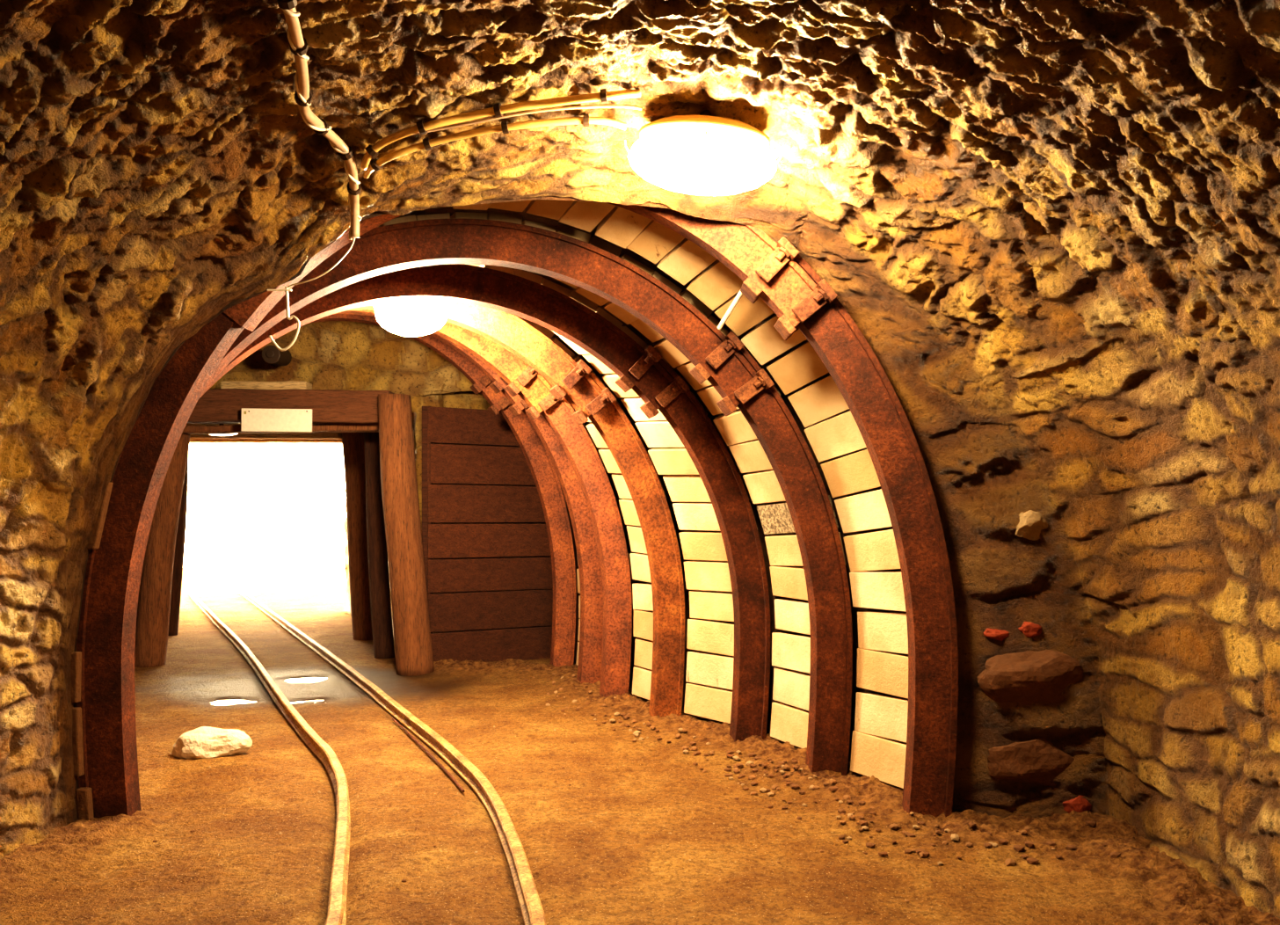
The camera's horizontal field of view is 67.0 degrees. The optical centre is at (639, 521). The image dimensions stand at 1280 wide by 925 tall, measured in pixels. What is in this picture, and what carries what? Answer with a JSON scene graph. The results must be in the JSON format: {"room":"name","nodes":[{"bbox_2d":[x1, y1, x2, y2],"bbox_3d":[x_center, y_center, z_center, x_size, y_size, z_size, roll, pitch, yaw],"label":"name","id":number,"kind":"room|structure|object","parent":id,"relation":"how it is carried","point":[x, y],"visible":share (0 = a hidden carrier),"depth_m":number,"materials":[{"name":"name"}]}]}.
{"room":"underground passage","nodes":[
{"label":"underground passage","id":0,"kind":"room"},
{"bbox_2d":[189,438,341,443],"bbox_3d":[-4.600,-0.530,12.350,8.100,3.950,0.250,0,0,0],"label":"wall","id":1,"kind":"structure","parent":0,"point":[220,440],"depth_m":12.22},
{"bbox_2d":[214,320,472,397],"bbox_3d":[-2.201,-1.398,7.805,8.004,0.837,0.440,0,0,0],"label":"stone wall","id":2,"kind":"structure","parent":0,"point":[343,355],"depth_m":7.86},
{"bbox_2d":[261,344,291,366],"bbox_3d":[-2.787,-1.271,7.418,0.140,0.159,0.275,0,0,0],"label":"round fitting","id":3,"kind":"object","parent":2,"relation":"attached to","point":[271,354],"visible":0.94,"depth_m":7.30,"materials":[{"name":"black metal"}]},
{"bbox_2d":[135,381,552,636],"bbox_3d":[-1.881,-0.555,8.506,8.650,3.600,1.076,0,0,-13],"label":"wall","id":4,"kind":"structure","parent":0,"point":[460,399],"depth_m":8.09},
{"bbox_2d":[210,423,237,436],"bbox_3d":[-3.592,-0.798,8.300,0.324,0.127,0.198,0,0,0],"label":"lamp","id":5,"kind":"object","parent":4,"relation":"attached to","point":[219,424],"visible":0.2,"depth_m":8.28,"materials":[{"name":"white metal"}]},
{"bbox_2d":[343,383,444,636],"bbox_3d":[-2.670,-0.055,10.075,0.065,2.600,4.741,0,0,-26],"label":"wall","id":6,"kind":"structure","parent":0,"point":[347,609],"depth_m":11.96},
{"bbox_2d":[434,390,457,394],"bbox_3d":[-3.850,-1.079,10.075,2.670,0.055,5.746,0,0,-23],"label":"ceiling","id":7,"kind":"structure","parent":0,"point":[451,393],"depth_m":8.01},
{"bbox_2d":[0,0,1279,918],"bbox_3d":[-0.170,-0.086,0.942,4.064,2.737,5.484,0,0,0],"label":"rock wall","id":8,"kind":"structure","parent":0,"point":[1051,228],"depth_m":2.98,"materials":[{"name":"stone"}]},
{"bbox_2d":[70,651,81,703],"bbox_3d":[-2.110,0.580,3.603,0.048,0.189,0.035,0,0,0],"label":"block","id":9,"kind":"object","parent":8,"relation":"attached to","point":[76,663],"visible":0.66,"depth_m":3.59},
{"bbox_2d":[72,706,84,777],"bbox_3d":[-2.107,0.821,3.603,0.059,0.254,0.035,0,0,0],"label":"block","id":10,"kind":"object","parent":8,"relation":"attached to","point":[77,743],"visible":0.56,"depth_m":3.59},
{"bbox_2d":[87,481,113,549],"bbox_3d":[-2.016,-0.021,3.603,0.093,0.251,0.035,0,0,0],"label":"block","id":11,"kind":"object","parent":8,"relation":"attached to","point":[95,539],"visible":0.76,"depth_m":3.59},
{"bbox_2d":[276,0,362,239],"bbox_3d":[-0.931,-1.137,2.815,0.105,0.309,1.152,0,0,-7],"label":"cable bundle","id":12,"kind":"object","parent":8,"relation":"attached to","point":[298,45],"visible":1,"depth_m":2.74,"materials":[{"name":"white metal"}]},
{"bbox_2d":[267,237,355,350],"bbox_3d":[-1.177,-0.817,3.478,0.339,0.401,0.035,0,0,9],"label":"wire","id":13,"kind":"object","parent":12,"relation":"hanging from","point":[286,289],"visible":0.99,"depth_m":3.50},
{"bbox_2d":[362,114,626,178],"bbox_3d":[-0.491,-1.217,3.113,0.899,0.145,0.114,0,0,10],"label":"conduit","id":14,"kind":"object","parent":8,"relation":"attached to","point":[376,163],"visible":1,"depth_m":3.07,"materials":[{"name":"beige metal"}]},
{"bbox_2d":[360,88,640,170],"bbox_3d":[-0.460,-1.224,2.992,0.934,0.173,0.111,0,0,13],"label":"conduit","id":15,"kind":"object","parent":8,"relation":"attached to","point":[604,96],"visible":1,"depth_m":2.98,"materials":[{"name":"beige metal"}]},
{"bbox_2d":[413,104,641,135],"bbox_3d":[-0.356,-1.261,3.034,0.728,0.076,0.018,0,0,5],"label":"cable","id":16,"kind":"object","parent":8,"relation":"attached to","point":[592,105],"visible":0.94,"depth_m":3.02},
{"bbox_2d":[624,109,783,195],"bbox_3d":[0.201,-1.203,3.050,0.502,0.330,0.304,0,0,0],"label":"lamp","id":17,"kind":"object","parent":8,"relation":"attached to","point":[703,154],"visible":1,"depth_m":2.96,"materials":[{"name":"glass"}]},
{"bbox_2d":[983,627,1009,640],"bbox_3d":[1.355,0.427,3.670,0.110,0.068,0.069,0,0,0],"label":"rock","id":18,"kind":"object","parent":8,"relation":"attached to","point":[1000,635],"visible":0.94,"depth_m":3.65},
{"bbox_2d":[1018,621,1041,637],"bbox_3d":[1.466,0.406,3.651,0.099,0.062,0.058,0,0,14],"label":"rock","id":19,"kind":"object","parent":8,"relation":"attached to","point":[1030,629],"visible":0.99,"depth_m":3.63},
{"bbox_2d":[976,649,1083,705],"bbox_3d":[1.471,0.597,3.653,0.389,0.230,0.146,0,0,0],"label":"boulder","id":20,"kind":"object","parent":8,"relation":"attached to","point":[1029,677],"visible":0.94,"depth_m":3.61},
{"bbox_2d":[987,737,1074,786],"bbox_3d":[1.497,0.920,3.695,0.371,0.213,0.147,0,0,0],"label":"boulder","id":21,"kind":"object","parent":8,"relation":"attached to","point":[1037,760],"visible":0.84,"depth_m":3.64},
{"bbox_2d":[1014,509,1048,540],"bbox_3d":[1.461,0.009,3.617,0.133,0.126,0.072,0,0,0],"label":"rock","id":22,"kind":"object","parent":8,"relation":"attached to","point":[1030,525],"depth_m":3.60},
{"bbox_2d":[0,567,1279,924],"bbox_3d":[-4.500,1.119,11.100,15.000,0.107,25.800,0,0,0],"label":"floor","id":23,"kind":"structure","parent":0,"point":[624,866],"depth_m":3.55,"materials":[{"name":"soil"}]},
{"bbox_2d":[75,787,94,820],"bbox_3d":[-2.066,1.082,3.603,0.057,0.176,0.035,0,0,0],"label":"block","id":24,"kind":"object","parent":23,"relation":"on","point":[84,804],"visible":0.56,"depth_m":3.58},
{"bbox_2d":[134,433,190,667],"bbox_3d":[-3.797,0.230,7.672,0.434,1.870,0.233,0,0,0],"label":"timber post","id":25,"kind":"object","parent":23,"relation":"on","point":[154,610],"visible":0.83,"depth_m":7.59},
{"bbox_2d":[181,423,378,434],"bbox_3d":[-2.816,-0.730,7.640,1.632,0.075,0.160,0,0,0],"label":"plank","id":26,"kind":"object","parent":25,"relation":"on","point":[226,429],"visible":0.7,"depth_m":7.56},
{"bbox_2d":[186,388,394,424],"bbox_3d":[-2.752,-0.888,7.520,1.648,0.265,0.200,0,0,0],"label":"lintel","id":27,"kind":"object","parent":26,"relation":"on","point":[215,405],"visible":0.63,"depth_m":7.42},
{"bbox_2d":[220,380,312,389],"bbox_3d":[-2.914,-1.050,7.550,0.666,0.075,0.140,0,0,0],"label":"timber packing","id":28,"kind":"object","parent":27,"relation":"on","point":[224,384],"visible":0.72,"depth_m":7.48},
{"bbox_2d":[240,407,312,432],"bbox_3d":[-2.756,-0.767,7.373,0.536,0.180,0.094,0,0,0],"label":"blank sign","id":29,"kind":"object","parent":27,"relation":"attached to","point":[252,419],"visible":1,"depth_m":7.33,"materials":[{"name":"beige metal"}]},
{"bbox_2d":[167,457,188,635],"bbox_3d":[-4.710,0.105,9.765,0.296,2.120,0.184,0,0,0],"label":"timber post","id":30,"kind":"object","parent":23,"relation":"on","point":[179,549],"visible":0.32,"depth_m":9.73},
{"bbox_2d":[172,726,252,759],"bbox_3d":[-2.098,1.080,4.731,0.372,0.151,0.223,0,0,0],"label":"rock","id":31,"kind":"object","parent":23,"relation":"on","point":[202,742],"visible":0.99,"depth_m":4.68,"materials":[{"name":"stone"}]},
{"bbox_2d":[211,699,256,705],"bbox_3d":[-2.619,1.168,6.247,0.704,0.001,0.334,0,0,0],"label":"puddle","id":32,"kind":"object","parent":23,"relation":"on","point":[220,701],"visible":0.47,"depth_m":6.25,"materials":[{"name":"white liquid"}]},
{"bbox_2d":[189,591,350,924],"bbox_3d":[-3.306,1.119,7.618,1.094,0.070,16.512,0,0,-23],"label":"track rail","id":33,"kind":"object","parent":23,"relation":"on","point":[337,903],"visible":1,"depth_m":4.31,"materials":[{"name":"metal"}]},
{"bbox_2d":[284,676,327,683],"bbox_3d":[-2.457,1.168,7.132,0.458,0.001,0.462,0,0,0],"label":"puddle","id":34,"kind":"object","parent":23,"relation":"on","point":[309,680],"visible":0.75,"depth_m":7.12,"materials":[{"name":"white liquid"}]},
{"bbox_2d":[290,699,323,703],"bbox_3d":[-2.111,1.168,6.248,0.513,0.001,0.359,0,0,0],"label":"puddle","id":35,"kind":"object","parent":23,"relation":"on","point":[311,700],"visible":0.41,"depth_m":6.28,"materials":[{"name":"white liquid"}]},
{"bbox_2d":[341,432,372,639],"bbox_3d":[-2.726,0.085,9.399,0.385,2.160,0.254,0,0,0],"label":"timber post","id":36,"kind":"object","parent":23,"relation":"on","point":[353,448],"visible":0.72,"depth_m":9.30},
{"bbox_2d":[185,423,341,439],"bbox_3d":[-3.768,-0.879,9.400,1.726,0.156,0.180,0,0,0],"label":"lintel","id":37,"kind":"object","parent":36,"relation":"on","point":[323,435],"visible":0.37,"depth_m":9.31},
{"bbox_2d":[363,432,394,658],"bbox_3d":[-2.196,0.075,8.124,0.281,2.180,0.186,0,0,0],"label":"timber post","id":38,"kind":"object","parent":23,"relation":"on","point":[377,553],"visible":0.74,"depth_m":8.06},
{"bbox_2d":[240,589,546,924],"bbox_3d":[-2.707,1.119,7.777,1.074,0.069,16.787,0,0,-22],"label":"track rail","id":39,"kind":"object","parent":23,"relation":"on","point":[530,905],"visible":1,"depth_m":4.29,"materials":[{"name":"metal"}]},
{"bbox_2d":[378,393,434,676],"bbox_3d":[-1.780,0.104,7.365,0.428,2.122,0.294,0,0,0],"label":"timber post","id":40,"kind":"object","parent":23,"relation":"on","point":[413,649],"visible":0.98,"depth_m":7.25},
{"bbox_2d":[421,406,432,632],"bbox_3d":[-1.676,0.125,7.620,0.070,2.060,0.090,0,0,0],"label":"batten","id":41,"kind":"object","parent":23,"relation":"on","point":[425,442],"visible":0.46,"depth_m":7.58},
{"bbox_2d":[392,718,465,792],"bbox_3d":[-1.075,1.133,4.808,0.023,0.010,1.632,0,0,-24],"label":"strip","id":42,"kind":"object","parent":23,"relation":"on","point":[393,719],"visible":1,"depth_m":4.67,"materials":[{"name":"metal"}]},
{"bbox_2d":[308,313,576,667],"bbox_3d":[-2.066,-0.187,6.884,3.300,2.799,0.278,0,0,-20],"label":"steel arch","id":43,"kind":"object","parent":23,"relation":"on","point":[541,468],"visible":0.34,"depth_m":7.33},
{"bbox_2d":[77,218,852,787],"bbox_3d":[-0.718,-0.025,4.118,3.300,2.474,0.278,0,0,-7],"label":"steel arch","id":44,"kind":"object","parent":23,"relation":"on","point":[722,360],"visible":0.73,"depth_m":4.17,"materials":[{"name":"metal"}]},
{"bbox_2d":[74,199,908,788],"bbox_3d":[-0.577,-0.214,4.016,3.667,2.624,0.437,0,0,0],"label":"timber lagging","id":45,"kind":"object","parent":44,"relation":"attached to","point":[877,750],"visible":0.29,"depth_m":4.07,"materials":[{"name":"wood"}]},
{"bbox_2d":[376,211,852,748],"bbox_3d":[-0.840,-0.128,4.455,3.594,2.451,0.512,0,0,-7],"label":"timber lagging","id":46,"kind":"object","parent":44,"relation":"attached to","point":[790,652],"visible":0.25,"depth_m":4.71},
{"bbox_2d":[333,313,603,683],"bbox_3d":[-1.808,-0.132,6.147,3.300,2.689,0.278,0,0,-20],"label":"steel arch","id":47,"kind":"object","parent":23,"relation":"on","point":[590,654],"visible":0.26,"depth_m":6.61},
{"bbox_2d":[575,553,580,665],"bbox_3d":[-1.938,-0.294,6.515,3.434,2.773,0.594,0,0,-20],"label":"timber lagging","id":48,"kind":"object","parent":47,"relation":"attached to","point":[578,570],"visible":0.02,"depth_m":7.33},
{"bbox_2d":[568,402,631,579],"bbox_3d":[-1.728,-0.236,5.903,3.431,2.652,0.388,0,0,-19],"label":"timber lagging","id":49,"kind":"object","parent":47,"relation":"attached to","point":[569,403],"visible":0.03,"depth_m":6.23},
{"bbox_2d":[332,309,632,697],"bbox_3d":[-1.640,-0.077,5.630,3.300,2.579,0.278,0,0,-19],"label":"steel arch","id":50,"kind":"object","parent":23,"relation":"on","point":[521,378],"visible":0.46,"depth_m":6.04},
{"bbox_2d":[198,263,770,741],"bbox_3d":[-0.967,-0.002,4.611,3.300,2.429,0.278,0,0,-13],"label":"steel arch","id":51,"kind":"object","parent":23,"relation":"on","point":[643,371],"visible":0.61,"depth_m":4.78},
{"bbox_2d":[465,263,757,723],"bbox_3d":[-1.159,-0.137,4.916,3.672,2.462,0.496,0,0,-13],"label":"timber lagging","id":52,"kind":"object","parent":51,"relation":"attached to","point":[694,510],"visible":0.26,"depth_m":5.32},
{"bbox_2d":[372,299,450,336],"bbox_3d":[-1.135,-1.091,4.800,0.363,0.343,0.258,0,0,21],"label":"lamp","id":53,"kind":"object","parent":52,"relation":"attached to","point":[419,317],"visible":0.65,"depth_m":4.72,"materials":[{"name":"glass"}]},
{"bbox_2d":[427,406,552,661],"bbox_3d":[-0.973,0.137,7.981,1.608,2.076,0.056,0,0,-30],"label":"wall","id":54,"kind":"structure","parent":23,"relation":"on","point":[500,608],"depth_m":7.79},
{"bbox_2d":[347,300,684,717],"bbox_3d":[-1.346,-0.032,5.099,3.300,2.489,0.278,0,0,-17],"label":"steel arch","id":55,"kind":"object","parent":23,"relation":"on","point":[575,381],"visible":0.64,"depth_m":5.44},
{"bbox_2d":[516,315,680,699],"bbox_3d":[-1.499,-0.178,5.394,3.546,2.551,0.466,0,0,-17],"label":"timber lagging","id":56,"kind":"object","parent":55,"relation":"attached to","point":[643,606],"visible":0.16,"depth_m":5.97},
{"bbox_2d":[76,202,958,818],"bbox_3d":[-0.460,-0.112,3.705,3.300,2.649,0.278,0,0,0],"label":"steel arch","id":57,"kind":"object","parent":23,"relation":"on","point":[772,272],"visible":0.67,"depth_m":3.65,"materials":[{"name":"metal"}]},
{"bbox_2d":[717,290,742,329],"bbox_3d":[0.372,-0.868,3.945,0.020,0.133,0.234,0,0,-21],"label":"rod","id":58,"kind":"object","parent":57,"relation":"attached to","point":[739,294],"visible":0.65,"depth_m":3.94,"materials":[{"name":"white metal"}]},
{"bbox_2d":[682,745,689,749],"bbox_3d":[0.228,1.130,4.821,0.033,0.025,0.033,0,0,-1],"label":"rubble stone","id":59,"kind":"object","parent":23,"relation":"on","point":[684,747],"visible":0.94,"depth_m":4.81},
{"bbox_2d":[690,746,697,750],"bbox_3d":[0.269,1.132,4.822,0.030,0.025,0.032,0,0,-28],"label":"rubble stone","id":60,"kind":"object","parent":23,"relation":"on","point":[694,748],"visible":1,"depth_m":4.81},
{"bbox_2d":[693,750,700,755],"bbox_3d":[0.278,1.141,4.748,0.042,0.024,0.032,0,0,-29],"label":"rubble stone","id":61,"kind":"object","parent":23,"relation":"on","point":[697,752],"visible":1,"depth_m":4.74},
{"bbox_2d":[723,767,731,771],"bbox_3d":[0.401,1.139,4.429,0.037,0.023,0.028,0,0,34],"label":"rubble stone","id":62,"kind":"object","parent":23,"relation":"on","point":[727,769],"visible":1,"depth_m":4.42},
{"bbox_2d":[726,749,734,754],"bbox_3d":[0.435,1.114,4.663,0.037,0.023,0.041,0,0,-39],"label":"rubble stone","id":63,"kind":"object","parent":23,"relation":"on","point":[729,752],"visible":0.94,"depth_m":4.65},
{"bbox_2d":[732,755,740,760],"bbox_3d":[0.455,1.119,4.579,0.029,0.022,0.034,0,0,-26],"label":"rubble stone","id":64,"kind":"object","parent":23,"relation":"on","point":[736,757],"visible":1,"depth_m":4.57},
{"bbox_2d":[735,763,743,767],"bbox_3d":[0.459,1.125,4.455,0.037,0.023,0.036,0,0,-6],"label":"rubble stone","id":65,"kind":"object","parent":23,"relation":"on","point":[739,765],"visible":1,"depth_m":4.44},
{"bbox_2d":[744,760,754,764],"bbox_3d":[0.510,1.121,4.484,0.031,0.024,0.037,0,0,-44],"label":"rubble stone","id":66,"kind":"object","parent":23,"relation":"on","point":[748,762],"visible":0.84,"depth_m":4.47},
{"bbox_2d":[747,774,756,779],"bbox_3d":[0.493,1.125,4.252,0.037,0.025,0.032,0,0,-8],"label":"rubble stone","id":67,"kind":"object","parent":23,"relation":"on","point":[752,776],"visible":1,"depth_m":4.24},
{"bbox_2d":[748,752,756,756],"bbox_3d":[0.532,1.109,4.587,0.037,0.025,0.028,0,0,30],"label":"rubble stone","id":68,"kind":"object","parent":23,"relation":"on","point":[751,754],"visible":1,"depth_m":4.58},
{"bbox_2d":[749,791,757,795],"bbox_3d":[0.477,1.137,4.040,0.031,0.024,0.024,0,0,19],"label":"rubble stone","id":69,"kind":"object","parent":23,"relation":"on","point":[752,793],"visible":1,"depth_m":4.03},
{"bbox_2d":[759,787,766,792],"bbox_3d":[0.519,1.133,4.076,0.030,0.024,0.036,0,0,10],"label":"rubble stone","id":70,"kind":"object","parent":23,"relation":"on","point":[762,789],"visible":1,"depth_m":4.06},
{"bbox_2d":[767,792,774,796],"bbox_3d":[0.544,1.134,4.021,0.029,0.020,0.024,0,0,-35],"label":"rubble stone","id":71,"kind":"object","parent":23,"relation":"on","point":[770,794],"visible":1,"depth_m":4.01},
{"bbox_2d":[771,784,778,789],"bbox_3d":[0.575,1.129,4.112,0.030,0.023,0.024,0,0,-38],"label":"rubble stone","id":72,"kind":"object","parent":23,"relation":"on","point":[774,786],"visible":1,"depth_m":4.10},
{"bbox_2d":[781,773,788,778],"bbox_3d":[0.636,1.114,4.218,0.027,0.024,0.035,0,0,31],"label":"rubble stone","id":73,"kind":"object","parent":23,"relation":"on","point":[785,775],"visible":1,"depth_m":4.21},
{"bbox_2d":[783,764,789,770],"bbox_3d":[0.651,1.093,4.299,0.030,0.025,0.032,0,0,28],"label":"rubble stone","id":74,"kind":"object","parent":23,"relation":"on","point":[785,767],"visible":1,"depth_m":4.29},
{"bbox_2d":[785,781,793,785],"bbox_3d":[0.638,1.121,4.119,0.034,0.024,0.026,0,0,-17],"label":"rubble stone","id":75,"kind":"object","parent":23,"relation":"on","point":[788,783],"visible":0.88,"depth_m":4.11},
{"bbox_2d":[789,784,800,788],"bbox_3d":[0.653,1.120,4.077,0.041,0.023,0.031,0,0,38],"label":"rubble stone","id":76,"kind":"object","parent":23,"relation":"on","point":[792,786],"visible":1,"depth_m":4.07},
{"bbox_2d":[792,764,799,770],"bbox_3d":[0.689,1.088,4.277,0.027,0.021,0.034,0,0,-16],"label":"rubble stone","id":77,"kind":"object","parent":23,"relation":"on","point":[795,767],"visible":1,"depth_m":4.27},
{"bbox_2d":[812,785,820,790],"bbox_3d":[0.739,1.116,4.053,0.032,0.024,0.025,0,0,24],"label":"rubble stone","id":78,"kind":"object","parent":23,"relation":"on","point":[816,787],"visible":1,"depth_m":4.04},
{"bbox_2d":[829,778,836,784],"bbox_3d":[0.809,1.091,4.057,0.028,0.022,0.028,0,0,-20],"label":"rubble stone","id":79,"kind":"object","parent":23,"relation":"on","point":[832,781],"visible":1,"depth_m":4.05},
{"bbox_2d":[829,785,838,791],"bbox_3d":[0.797,1.101,3.986,0.041,0.021,0.034,0,0,0],"label":"rubble stone","id":80,"kind":"object","parent":23,"relation":"on","point":[831,788],"visible":1,"depth_m":3.97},
{"bbox_2d":[837,808,845,813],"bbox_3d":[0.782,1.125,3.750,0.026,0.020,0.034,0,0,-12],"label":"rubble stone","id":81,"kind":"object","parent":23,"relation":"on","point":[840,810],"visible":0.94,"depth_m":3.74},
{"bbox_2d":[838,835,845,839],"bbox_3d":[0.725,1.133,3.470,0.022,0.017,0.028,0,0,42],"label":"rubble stone","id":82,"kind":"object","parent":23,"relation":"on","point":[840,837],"visible":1,"depth_m":3.46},
{"bbox_2d":[843,794,850,799],"bbox_3d":[0.836,1.116,3.910,0.034,0.024,0.032,0,0,-3],"label":"rubble stone","id":83,"kind":"object","parent":23,"relation":"on","point":[846,796],"visible":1,"depth_m":3.90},
{"bbox_2d":[846,800,853,804],"bbox_3d":[0.831,1.112,3.831,0.028,0.017,0.031,0,0,31],"label":"rubble stone","id":84,"kind":"object","parent":23,"relation":"on","point":[850,802],"visible":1,"depth_m":3.82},
{"bbox_2d":[848,814,855,819],"bbox_3d":[0.795,1.112,3.635,0.023,0.020,0.026,0,0,-25],"label":"rubble stone","id":85,"kind":"object","parent":23,"relation":"on","point":[850,817],"visible":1,"depth_m":3.63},
{"bbox_2d":[858,800,865,805],"bbox_3d":[0.879,1.116,3.831,0.029,0.020,0.032,0,0,12],"label":"rubble stone","id":86,"kind":"object","parent":23,"relation":"on","point":[861,803],"visible":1,"depth_m":3.82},
{"bbox_2d":[858,819,867,825],"bbox_3d":[0.829,1.116,3.578,0.031,0.023,0.041,0,0,42],"label":"rubble stone","id":87,"kind":"object","parent":23,"relation":"on","point":[862,822],"visible":1,"depth_m":3.56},
{"bbox_2d":[861,825,868,829],"bbox_3d":[0.826,1.123,3.543,0.027,0.017,0.023,0,0,-1],"label":"rubble stone","id":88,"kind":"object","parent":23,"relation":"on","point":[864,827],"visible":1,"depth_m":3.54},
{"bbox_2d":[865,842,875,847],"bbox_3d":[0.813,1.140,3.407,0.028,0.018,0.034,0,0,-38],"label":"rubble stone","id":89,"kind":"object","parent":23,"relation":"on","point":[868,844],"visible":1,"depth_m":3.40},
{"bbox_2d":[878,850,887,857],"bbox_3d":[0.835,1.144,3.316,0.034,0.024,0.024,0,0,-36],"label":"rubble stone","id":90,"kind":"object","parent":23,"relation":"on","point":[883,854],"visible":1,"depth_m":3.31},
{"bbox_2d":[888,822,898,829],"bbox_3d":[0.936,1.123,3.562,0.034,0.022,0.029,0,0,-21],"label":"rubble stone","id":91,"kind":"object","parent":23,"relation":"on","point":[893,825],"visible":1,"depth_m":3.55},
{"bbox_2d":[904,849,911,854],"bbox_3d":[0.925,1.138,3.331,0.029,0.018,0.024,0,0,-42],"label":"rubble stone","id":92,"kind":"object","parent":23,"relation":"on","point":[906,851],"visible":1,"depth_m":3.32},
{"bbox_2d":[907,833,915,837],"bbox_3d":[0.974,1.131,3.477,0.029,0.019,0.023,0,0,-3],"label":"rubble stone","id":93,"kind":"object","parent":23,"relation":"on","point":[912,835],"visible":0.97,"depth_m":3.47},
{"bbox_2d":[912,824,919,829],"bbox_3d":[1.011,1.119,3.541,0.024,0.017,0.017,0,0,9],"label":"rubble stone","id":94,"kind":"object","parent":23,"relation":"on","point":[915,826],"visible":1,"depth_m":3.54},
{"bbox_2d":[916,848,924,853],"bbox_3d":[0.960,1.129,3.308,0.030,0.019,0.032,0,0,-14],"label":"rubble stone","id":95,"kind":"object","parent":23,"relation":"on","point":[918,850],"visible":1,"depth_m":3.30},
{"bbox_2d":[918,850,924,857],"bbox_3d":[0.962,1.133,3.291,0.027,0.021,0.026,0,0,19],"label":"rubble stone","id":96,"kind":"object","parent":23,"relation":"on","point":[920,854],"visible":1,"depth_m":3.28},
{"bbox_2d":[921,850,929,857],"bbox_3d":[0.971,1.135,3.294,0.036,0.022,0.028,0,0,-26],"label":"rubble stone","id":97,"kind":"object","parent":23,"relation":"on","point":[926,854],"visible":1,"depth_m":3.28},
{"bbox_2d":[950,833,959,840],"bbox_3d":[1.111,1.114,3.414,0.030,0.023,0.035,0,0,25],"label":"rubble stone","id":98,"kind":"object","parent":23,"relation":"on","point":[955,837],"visible":1,"depth_m":3.40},
{"bbox_2d":[965,841,973,846],"bbox_3d":[1.145,1.123,3.365,0.020,0.019,0.024,0,0,-23],"label":"rubble stone","id":99,"kind":"object","parent":23,"relation":"on","point":[968,844],"visible":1,"depth_m":3.36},
{"bbox_2d":[967,821,975,827],"bbox_3d":[1.195,1.095,3.485,0.033,0.019,0.025,0,0,-31],"label":"rubble stone","id":100,"kind":"object","parent":23,"relation":"on","point":[971,824],"visible":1,"depth_m":3.48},
{"bbox_2d":[983,842,992,847],"bbox_3d":[1.203,1.119,3.340,0.026,0.016,0.032,0,0,-3],"label":"rubble stone","id":101,"kind":"object","parent":23,"relation":"on","point":[986,845],"visible":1,"depth_m":3.33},
{"bbox_2d":[998,838,1008,844],"bbox_3d":[1.269,1.119,3.377,0.033,0.020,0.029,0,0,36],"label":"rubble stone","id":102,"kind":"object","parent":23,"relation":"on","point":[1000,840],"visible":1,"depth_m":3.37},
{"bbox_2d":[1004,858,1016,865],"bbox_3d":[1.228,1.131,3.208,0.033,0.025,0.040,0,0,37],"label":"rubble stone","id":103,"kind":"object","parent":23,"relation":"on","point":[1009,861],"visible":1,"depth_m":3.20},
{"bbox_2d":[1013,844,1025,851],"bbox_3d":[1.296,1.118,3.306,0.038,0.023,0.037,0,0,27],"label":"rubble stone","id":104,"kind":"object","parent":23,"relation":"on","point":[1018,847],"visible":1,"depth_m":3.30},
{"bbox_2d":[1019,829,1027,834],"bbox_3d":[1.364,1.103,3.434,0.025,0.018,0.023,0,0,-5],"label":"rubble stone","id":105,"kind":"object","parent":23,"relation":"on","point":[1023,832],"visible":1,"depth_m":3.43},
{"bbox_2d":[1020,854,1028,859],"bbox_3d":[1.295,1.130,3.252,0.021,0.019,0.028,0,0,-23],"label":"rubble stone","id":106,"kind":"object","parent":23,"relation":"on","point":[1024,856],"visible":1,"depth_m":3.25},
{"bbox_2d":[1024,840,1033,847],"bbox_3d":[1.346,1.117,3.344,0.029,0.023,0.038,0,0,7],"label":"rubble stone","id":107,"kind":"object","parent":23,"relation":"on","point":[1029,844],"visible":1,"depth_m":3.33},
{"bbox_2d":[1026,857,1039,864],"bbox_3d":[1.305,1.130,3.220,0.040,0.022,0.035,0,0,3],"label":"rubble stone","id":108,"kind":"object","parent":23,"relation":"on","point":[1031,861],"visible":1,"depth_m":3.21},
{"bbox_2d":[1046,840,1054,845],"bbox_3d":[1.425,1.117,3.352,0.033,0.018,0.029,0,0,-27],"label":"rubble stone","id":109,"kind":"object","parent":23,"relation":"on","point":[1050,843],"visible":1,"depth_m":3.34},
{"bbox_2d":[1066,844,1076,850],"bbox_3d":[1.475,1.117,3.308,0.033,0.021,0.030,0,0,28],"label":"rubble stone","id":110,"kind":"object","parent":23,"relation":"on","point":[1068,847],"visible":0.97,"depth_m":3.30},
{"bbox_2d":[1062,794,1091,813],"bbox_3d":[1.640,1.088,3.657,0.142,0.122,0.071,0,0,0],"label":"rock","id":111,"kind":"object","parent":23,"relation":"on","point":[1079,804],"visible":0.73,"depth_m":3.63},
{"bbox_2d":[1084,820,1096,826],"bbox_3d":[1.636,1.098,3.508,0.039,0.025,0.030,0,0,-16],"label":"rubble stone","id":112,"kind":"object","parent":23,"relation":"on","point":[1089,823],"visible":1,"depth_m":3.50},
{"bbox_2d":[1109,851,1120,858],"bbox_3d":[1.563,1.101,3.183,0.037,0.025,0.027,0,0,-43],"label":"rubble stone","id":113,"kind":"object","parent":23,"relation":"on","point":[1114,854],"visible":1,"depth_m":3.17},
{"bbox_2d":[396,206,908,760],"bbox_3d":[-1.501,-0.283,5.529,3.775,2.962,5.592,0,0,-23],"label":"wall","id":114,"kind":"structure","parent":0,"point":[527,216],"depth_m":5.03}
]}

